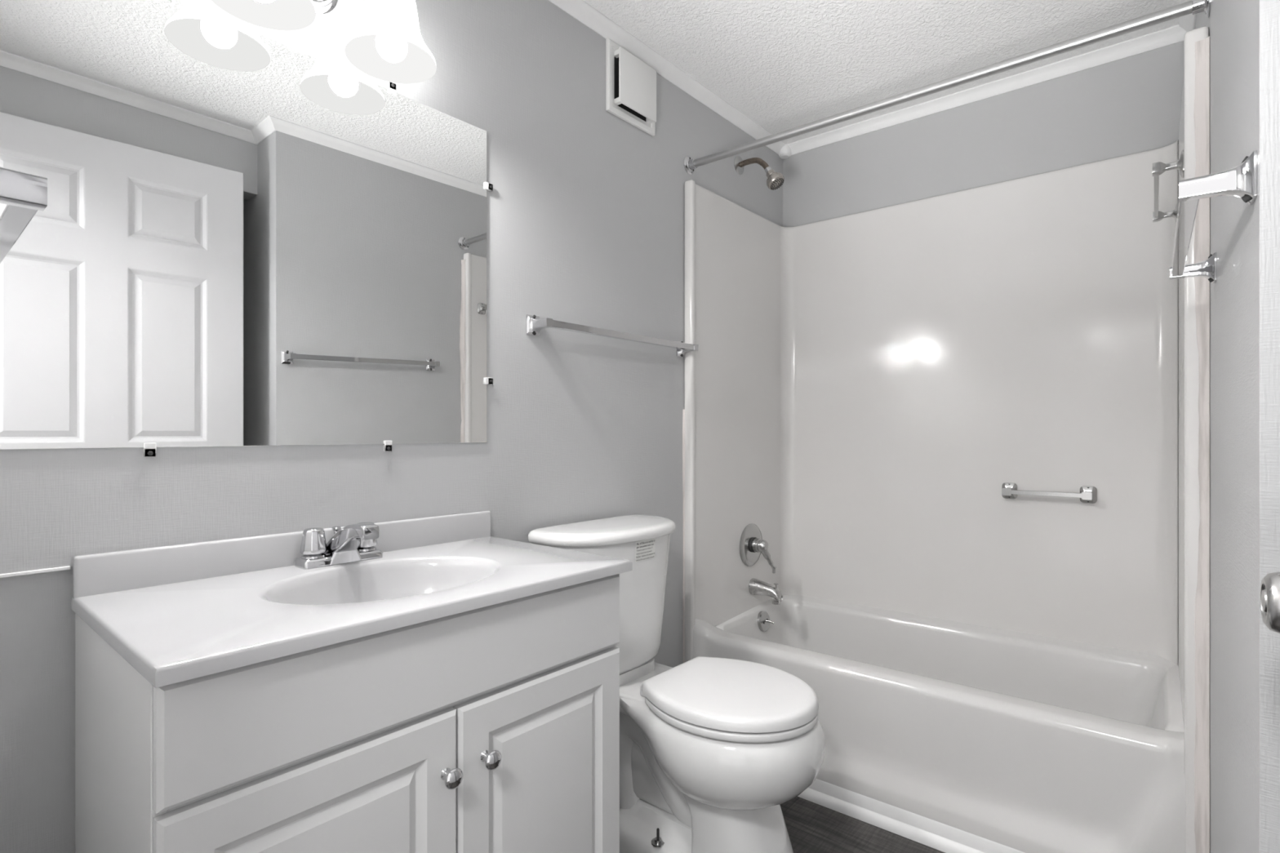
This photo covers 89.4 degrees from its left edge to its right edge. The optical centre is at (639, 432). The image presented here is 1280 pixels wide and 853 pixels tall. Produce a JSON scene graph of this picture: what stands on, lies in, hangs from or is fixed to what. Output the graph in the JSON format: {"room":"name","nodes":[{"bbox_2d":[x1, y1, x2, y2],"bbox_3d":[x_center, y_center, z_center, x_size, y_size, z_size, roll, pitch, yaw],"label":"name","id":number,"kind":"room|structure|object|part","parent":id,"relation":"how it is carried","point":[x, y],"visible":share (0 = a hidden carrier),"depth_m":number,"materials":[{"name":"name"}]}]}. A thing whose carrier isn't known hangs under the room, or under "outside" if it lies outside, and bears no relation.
{"room":"bathroom","nodes":[
{"label":"bathroom","id":0,"kind":"room"},
{"bbox_2d":[0,0,782,852],"bbox_3d":[-0.199,-0.059,1.923,0.120,2.318,2.835,0,0,41],"label":"wall","id":1,"kind":"structure","parent":0,"point":[585,206],"depth_m":1.66,"materials":[{"name":"grey paint"}]},
{"bbox_2d":[0,565,70,577],"bbox_3d":[-0.957,0.212,0.953,0.018,0.006,0.176,0,0,41],"label":"trim","id":2,"kind":"structure","parent":1,"relation":"attached to","point":[62,568],"depth_m":0.98,"materials":[{"name":"white paint"}]},
{"bbox_2d":[0,0,493,457],"bbox_3d":[-0.673,-0.362,1.267,0.010,0.808,0.933,0,0,41],"label":"mirror","id":3,"kind":"object","parent":1,"relation":"attached to","point":[243,237],"visible":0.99,"depth_m":1.17,"materials":[{"name":"clear glass"}]},
{"bbox_2d":[72,510,490,599],"bbox_3d":[-0.630,0.234,1.309,0.020,0.081,0.785,0,0,40],"label":"backsplash","id":4,"kind":"structure","parent":1,"relation":"attached to","point":[94,574],"depth_m":1.16,"materials":[{"name":"white ceramic"}]},
{"bbox_2d":[211,0,436,84],"bbox_3d":[-0.589,-0.860,1.222,0.196,0.218,0.415,0,0,41],"label":"vanity light","id":5,"kind":"object","parent":1,"relation":"attached to","point":[388,45],"visible":1,"depth_m":1.27,"materials":[{"name":"white glass"}]},
{"bbox_3d":[-0.659,-0.823,1.123,0.173,0.144,0.173,0,0,40],"label":"lamp shade","id":6,"kind":"part","parent":5,"relation":"part of","materials":[{"name":"white glass"}]},
{"bbox_3d":[-0.659,-0.797,1.123,0.061,0.090,0.061,0,0,40],"label":"bulb","id":7,"kind":"part","parent":5,"relation":"part of","materials":[{"name":"white glass"}]},
{"bbox_3d":[-0.502,-0.823,1.307,0.173,0.144,0.173,0,0,40],"label":"lamp shade","id":8,"kind":"part","parent":5,"relation":"part of","materials":[{"name":"white glass"}]},
{"bbox_3d":[-0.502,-0.797,1.307,0.061,0.090,0.061,0,0,40],"label":"bulb","id":9,"kind":"part","parent":5,"relation":"part of","materials":[{"name":"white glass"}]},
{"bbox_2d":[526,314,697,357],"bbox_3d":[-0.048,-0.286,1.954,0.068,0.054,0.699,0,0,41],"label":"towel bar","id":10,"kind":"object","parent":1,"relation":"attached to","point":[534,324],"visible":1,"depth_m":1.83,"materials":[{"name":"silver metal"}]},
{"bbox_3d":[-0.261,-0.286,1.705,0.068,0.052,0.044,0,0,40],"label":"post","id":11,"kind":"part","parent":10,"relation":"part of","materials":[{"name":"silver metal"}]},
{"bbox_3d":[0.165,-0.286,2.203,0.068,0.052,0.044,0,0,40],"label":"post","id":12,"kind":"part","parent":10,"relation":"part of","materials":[{"name":"silver metal"}]},
{"bbox_2d":[605,38,656,136],"bbox_3d":[-0.017,-1.074,2.016,0.033,0.215,0.223,0,0,41],"label":"air vent","id":13,"kind":"object","parent":1,"relation":"in","point":[630,82],"visible":1,"depth_m":1.98,"materials":[{"name":"white plastic"}]},
{"bbox_3d":[-0.014,-1.077,2.018,0.030,0.165,0.173,0,0,40],"label":"plate","id":14,"kind":"part","parent":13,"relation":"part of","materials":[{"name":"white plastic"}]},
{"bbox_2d":[548,0,785,155],"bbox_3d":[-0.184,-1.200,1.821,0.035,0.036,2.500,0,0,41],"label":"trim","id":15,"kind":"structure","parent":1,"relation":"attached to","point":[580,10],"depth_m":2.12,"materials":[{"name":"white paint"}]},
{"bbox_2d":[733,155,784,190],"bbox_3d":[0.456,-0.990,2.451,0.192,0.164,0.070,0,0,41],"label":"shower","id":16,"kind":"object","parent":1,"relation":"attached to","point":[775,180],"visible":1,"depth_m":2.42,"materials":[{"name":"silver metal"}]},
{"bbox_3d":[0.438,-1.014,2.467,0.136,0.073,0.021,0,0,40],"label":"arm","id":17,"kind":"part","parent":16,"relation":"part of","materials":[{"name":"silver metal"}]},
{"bbox_3d":[0.510,-0.923,2.405,0.048,0.030,0.055,0,0,40],"label":"nozzle plate","id":18,"kind":"part","parent":16,"relation":"part of","materials":[{"name":"silver metal"}]},
{"bbox_2d":[683,0,1210,174],"bbox_3d":[0.693,-0.927,1.821,1.368,0.076,0.062,0,0,40],"label":"shower rod","id":19,"kind":"object","parent":1,"relation":"attached to","point":[1193,6],"visible":1,"depth_m":1.66,"materials":[{"name":"silver metal"}]},
{"bbox_2d":[780,796,945,852],"bbox_3d":[0.259,1.125,0.535,2.700,0.050,4.350,0,0,41],"label":"floor","id":20,"kind":"structure","parent":0,"point":[811,827],"depth_m":1.77,"materials":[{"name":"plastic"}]},
{"bbox_2d":[75,573,619,852],"bbox_3d":[-0.452,0.689,1.153,0.492,0.822,0.773,0,0,41],"label":"vanity cabinet","id":21,"kind":"object","parent":20,"relation":"on","point":[495,728],"visible":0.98,"depth_m":0.94,"materials":[{"name":"white wood"}]},
{"bbox_3d":[-0.418,0.716,0.874,0.018,0.559,0.388,0,0,40],"label":"door","id":22,"kind":"part","parent":21,"relation":"part of","materials":[{"name":"white wood"}]},
{"bbox_2d":[71,510,632,688],"bbox_3d":[-0.454,0.291,1.159,0.482,0.194,0.787,0,0,41],"label":"sink","id":23,"kind":"object","parent":21,"relation":"on","point":[175,613],"visible":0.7,"depth_m":1.07,"materials":[{"name":"white ceramic"}]},
{"bbox_2d":[294,522,382,569],"bbox_3d":[-0.556,0.215,1.251,0.152,0.084,0.155,0,0,41],"label":"faucet","id":24,"kind":"object","parent":23,"relation":"on","point":[353,543],"visible":1,"depth_m":1.24,"materials":[{"name":"silver metal"}]},
{"bbox_3d":[-0.628,0.209,1.245,0.046,0.047,0.046,0,0,40],"label":"handle","id":25,"kind":"part","parent":24,"relation":"part of","materials":[{"name":"silver metal"}]},
{"bbox_3d":[-0.608,0.217,1.295,0.017,0.059,0.017,0,0,40],"label":"lift rod","id":26,"kind":"part","parent":24,"relation":"part of","materials":[{"name":"silver metal"}]},
{"bbox_3d":[-0.555,0.208,1.250,0.149,0.072,0.058,0,0,40],"label":"spout","id":27,"kind":"part","parent":24,"relation":"part of","materials":[{"name":"silver metal"}]},
{"bbox_3d":[-0.562,0.209,1.323,0.046,0.047,0.046,0,0,40],"label":"handle","id":28,"kind":"part","parent":24,"relation":"part of","materials":[{"name":"silver metal"}]},
{"bbox_3d":[-0.288,0.527,0.989,0.030,0.031,0.031,0,0,40],"label":"knob","id":29,"kind":"part","parent":21,"relation":"part of","materials":[{"name":"silver metal"}]},
{"bbox_3d":[-0.241,0.527,1.044,0.030,0.031,0.031,0,0,40],"label":"knob","id":30,"kind":"part","parent":21,"relation":"part of","materials":[{"name":"silver metal"}]},
{"bbox_3d":[-0.167,0.716,1.167,0.018,0.559,0.378,0,0,40],"label":"door","id":31,"kind":"part","parent":21,"relation":"part of","materials":[{"name":"white wood"}]},
{"bbox_2d":[528,514,825,852],"bbox_3d":[0.116,0.677,1.635,0.689,0.846,0.472,0,0,41],"label":"toilet","id":32,"kind":"object","parent":20,"relation":"on","point":[712,749],"visible":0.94,"depth_m":1.53,"materials":[{"name":"white ceramic"}]},
{"bbox_3d":[-0.067,0.464,1.791,0.208,0.357,0.442,0,0,40],"label":"tank","id":33,"kind":"part","parent":32,"relation":"part of","materials":[{"name":"white ceramic"}]},
{"bbox_3d":[-0.061,0.270,1.786,0.223,0.032,0.472,0,0,40],"label":"tank lid","id":34,"kind":"part","parent":32,"relation":"part of","materials":[{"name":"white ceramic"}]},
{"bbox_2d":[635,539,655,560],"bbox_3d":[0.016,0.316,1.730,0.004,0.049,0.078,0,0,40],"label":"print","id":35,"kind":"object","parent":32,"relation":"attached to","point":[645,548],"depth_m":1.73,"materials":[{"name":"grey paper"}]},
{"bbox_3d":[0.044,0.988,1.592,0.007,0.026,0.007,0,0,-34],"label":"bolt stem","id":36,"kind":"part","parent":32,"relation":"part of","materials":[{"name":"grey metal"}]},
{"bbox_3d":[0.230,0.627,1.569,0.398,0.029,0.374,0,0,40],"label":"seat lid","id":37,"kind":"part","parent":32,"relation":"part of","materials":[{"name":"white plastic"}]},
{"bbox_3d":[0.239,0.656,1.562,0.375,0.018,0.376,0,0,40],"label":"seat","id":38,"kind":"part","parent":32,"relation":"part of","materials":[{"name":"white plastic"}]},
{"bbox_2d":[682,26,1210,852],"bbox_3d":[0.912,0.115,2.077,1.368,1.970,0.754,0,0,41],"label":"bathtub surround","id":39,"kind":"object","parent":20,"relation":"on","point":[864,390],"visible":0.87,"depth_m":2.18,"materials":[{"name":"white plastic"}]},
{"bbox_3d":[0.372,0.072,2.470,0.037,1.885,0.642,0,0,40],"label":"panel","id":40,"kind":"part","parent":39,"relation":"part of","materials":[{"name":"white plastic"}]},
{"bbox_2d":[739,523,776,573],"bbox_3d":[0.468,0.450,2.494,0.095,0.188,0.166,0,0,41],"label":"tub valve","id":41,"kind":"object","parent":39,"relation":"attached to","point":[752,544],"visible":1,"depth_m":2.49,"materials":[{"name":"silver metal"}]},
{"bbox_3d":[0.436,0.439,2.521,0.012,0.166,0.166,0,0,40],"label":"valve plate","id":42,"kind":"part","parent":41,"relation":"part of","materials":[{"name":"silver metal"}]},
{"bbox_3d":[0.492,0.488,2.490,0.071,0.112,0.034,0,0,0],"label":"lever","id":43,"kind":"part","parent":41,"relation":"part of","materials":[{"name":"silver metal"}]},
{"bbox_2d":[748,577,782,604],"bbox_3d":[0.487,0.612,2.497,0.121,0.082,0.060,0,0,41],"label":"tub spout","id":44,"kind":"object","parent":39,"relation":"attached to","point":[756,587],"visible":1,"depth_m":2.48,"materials":[{"name":"silver metal"}]},
{"bbox_2d":[757,610,774,631],"bbox_3d":[0.494,0.738,2.519,0.053,0.079,0.078,0,0,41],"label":"overflow plate","id":45,"kind":"object","parent":39,"relation":"attached to","point":[763,619],"visible":1,"depth_m":2.51,"materials":[{"name":"silver metal"}]},
{"bbox_2d":[692,595,1185,852],"bbox_3d":[0.913,0.838,2.079,1.363,0.525,0.747,0,0,40],"label":"tub","id":46,"kind":"object","parent":39,"relation":"in","point":[1026,725],"depth_m":1.87,"materials":[{"name":"white ceramic"}]},
{"bbox_2d":[797,778,1024,852],"bbox_3d":[0.678,1.066,1.806,1.356,0.068,0.024,0,0,39],"label":"baseboard","id":47,"kind":"structure","parent":46,"relation":"attached to","point":[939,836],"depth_m":1.77,"materials":[{"name":"white paint"}]},
{"bbox_3d":[1.112,-0.084,2.332,1.343,1.568,0.081,0,0,39],"label":"panel","id":48,"kind":"part","parent":39,"relation":"part of","materials":[{"name":"white plastic"}]},
{"bbox_2d":[1001,482,1097,503],"bbox_3d":[1.337,0.200,2.128,0.269,0.055,0.058,0,0,39],"label":"grab bar","id":49,"kind":"object","parent":39,"relation":"attached to","point":[1087,494],"visible":1,"depth_m":2.09,"materials":[{"name":"silver metal"}]},
{"bbox_2d":[1152,149,1184,222],"bbox_3d":[1.340,-0.608,1.645,0.058,0.055,0.466,0,0,39],"label":"grab bar","id":50,"kind":"object","parent":39,"relation":"attached to","point":[1158,168],"visible":0.91,"depth_m":1.49,"materials":[{"name":"silver metal"}]},
{"bbox_3d":[1.395,0.072,1.637,0.041,1.885,0.639,0,0,39],"label":"panel","id":51,"kind":"part","parent":39,"relation":"part of","materials":[{"name":"white plastic"}]},
{"bbox_2d":[583,0,1180,143],"bbox_3d":[0.751,-1.243,1.111,2.700,0.050,2.835,0,0,41],"label":"ceiling","id":52,"kind":"structure","parent":0,"point":[784,64],"depth_m":2.01,"materials":[{"name":"white paint"}]},
{"bbox_2d":[782,40,1184,226],"bbox_3d":[1.287,-0.059,2.361,1.810,2.318,0.238,0,0,41],"label":"wall","id":53,"kind":"structure","parent":0,"point":[1131,104],"depth_m":2.26,"materials":[{"name":"grey paint"}]},
{"bbox_2d":[778,143,791,159],"bbox_3d":[0.616,-1.196,2.757,0.058,0.045,0.058,0,0,41],"label":"trim","id":54,"kind":"structure","parent":53,"relation":"attached to","point":[785,152],"depth_m":2.73,"materials":[{"name":"white paint"}]},
{"bbox_2d":[787,24,1186,155],"bbox_3d":[1.126,-1.200,2.346,1.344,0.036,0.035,0,0,39],"label":"trim","id":55,"kind":"structure","parent":53,"relation":"attached to","point":[1174,34],"depth_m":2.24,"materials":[{"name":"white paint"}]},
{"bbox_2d":[1195,0,1279,852],"bbox_3d":[1.307,-0.059,1.251,0.358,2.318,1.600,0,0,41],"label":"wall","id":56,"kind":"structure","parent":0,"point":[1244,35],"depth_m":0.84,"materials":[{"name":"grey paint"},{"name":"drywall"}]},
{"bbox_2d":[1178,0,1196,31],"bbox_3d":[1.152,-1.200,1.328,0.035,0.036,1.585,0,0,39],"label":"trim","id":57,"kind":"structure","parent":56,"relation":"attached to","point":[1187,22],"depth_m":1.88,"materials":[{"name":"white paint"}]},
{"bbox_2d":[1169,150,1257,283],"bbox_3d":[0.884,-0.306,1.019,0.068,0.054,0.664,0,2,39],"label":"towel bar","id":58,"kind":"object","parent":56,"relation":"attached to","point":[1241,180],"visible":1,"depth_m":0.79,"materials":[{"name":"silver metal"}]},
{"bbox_3d":[1.077,-0.316,1.261,0.068,0.052,0.044,0,2,39],"label":"post","id":59,"kind":"part","parent":58,"relation":"part of","materials":[{"name":"silver metal"}]},
{"bbox_3d":[0.691,-0.297,0.776,0.068,0.052,0.044,0,2,39],"label":"post","id":60,"kind":"part","parent":58,"relation":"part of","materials":[{"name":"silver metal"}]},
{"bbox_2d":[1260,571,1279,633],"bbox_3d":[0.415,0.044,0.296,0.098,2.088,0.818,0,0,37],"label":"door knob","id":61,"kind":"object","parent":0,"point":[1270,583],"depth_m":0.59,"materials":[{"name":"silver metal"}]}
]}

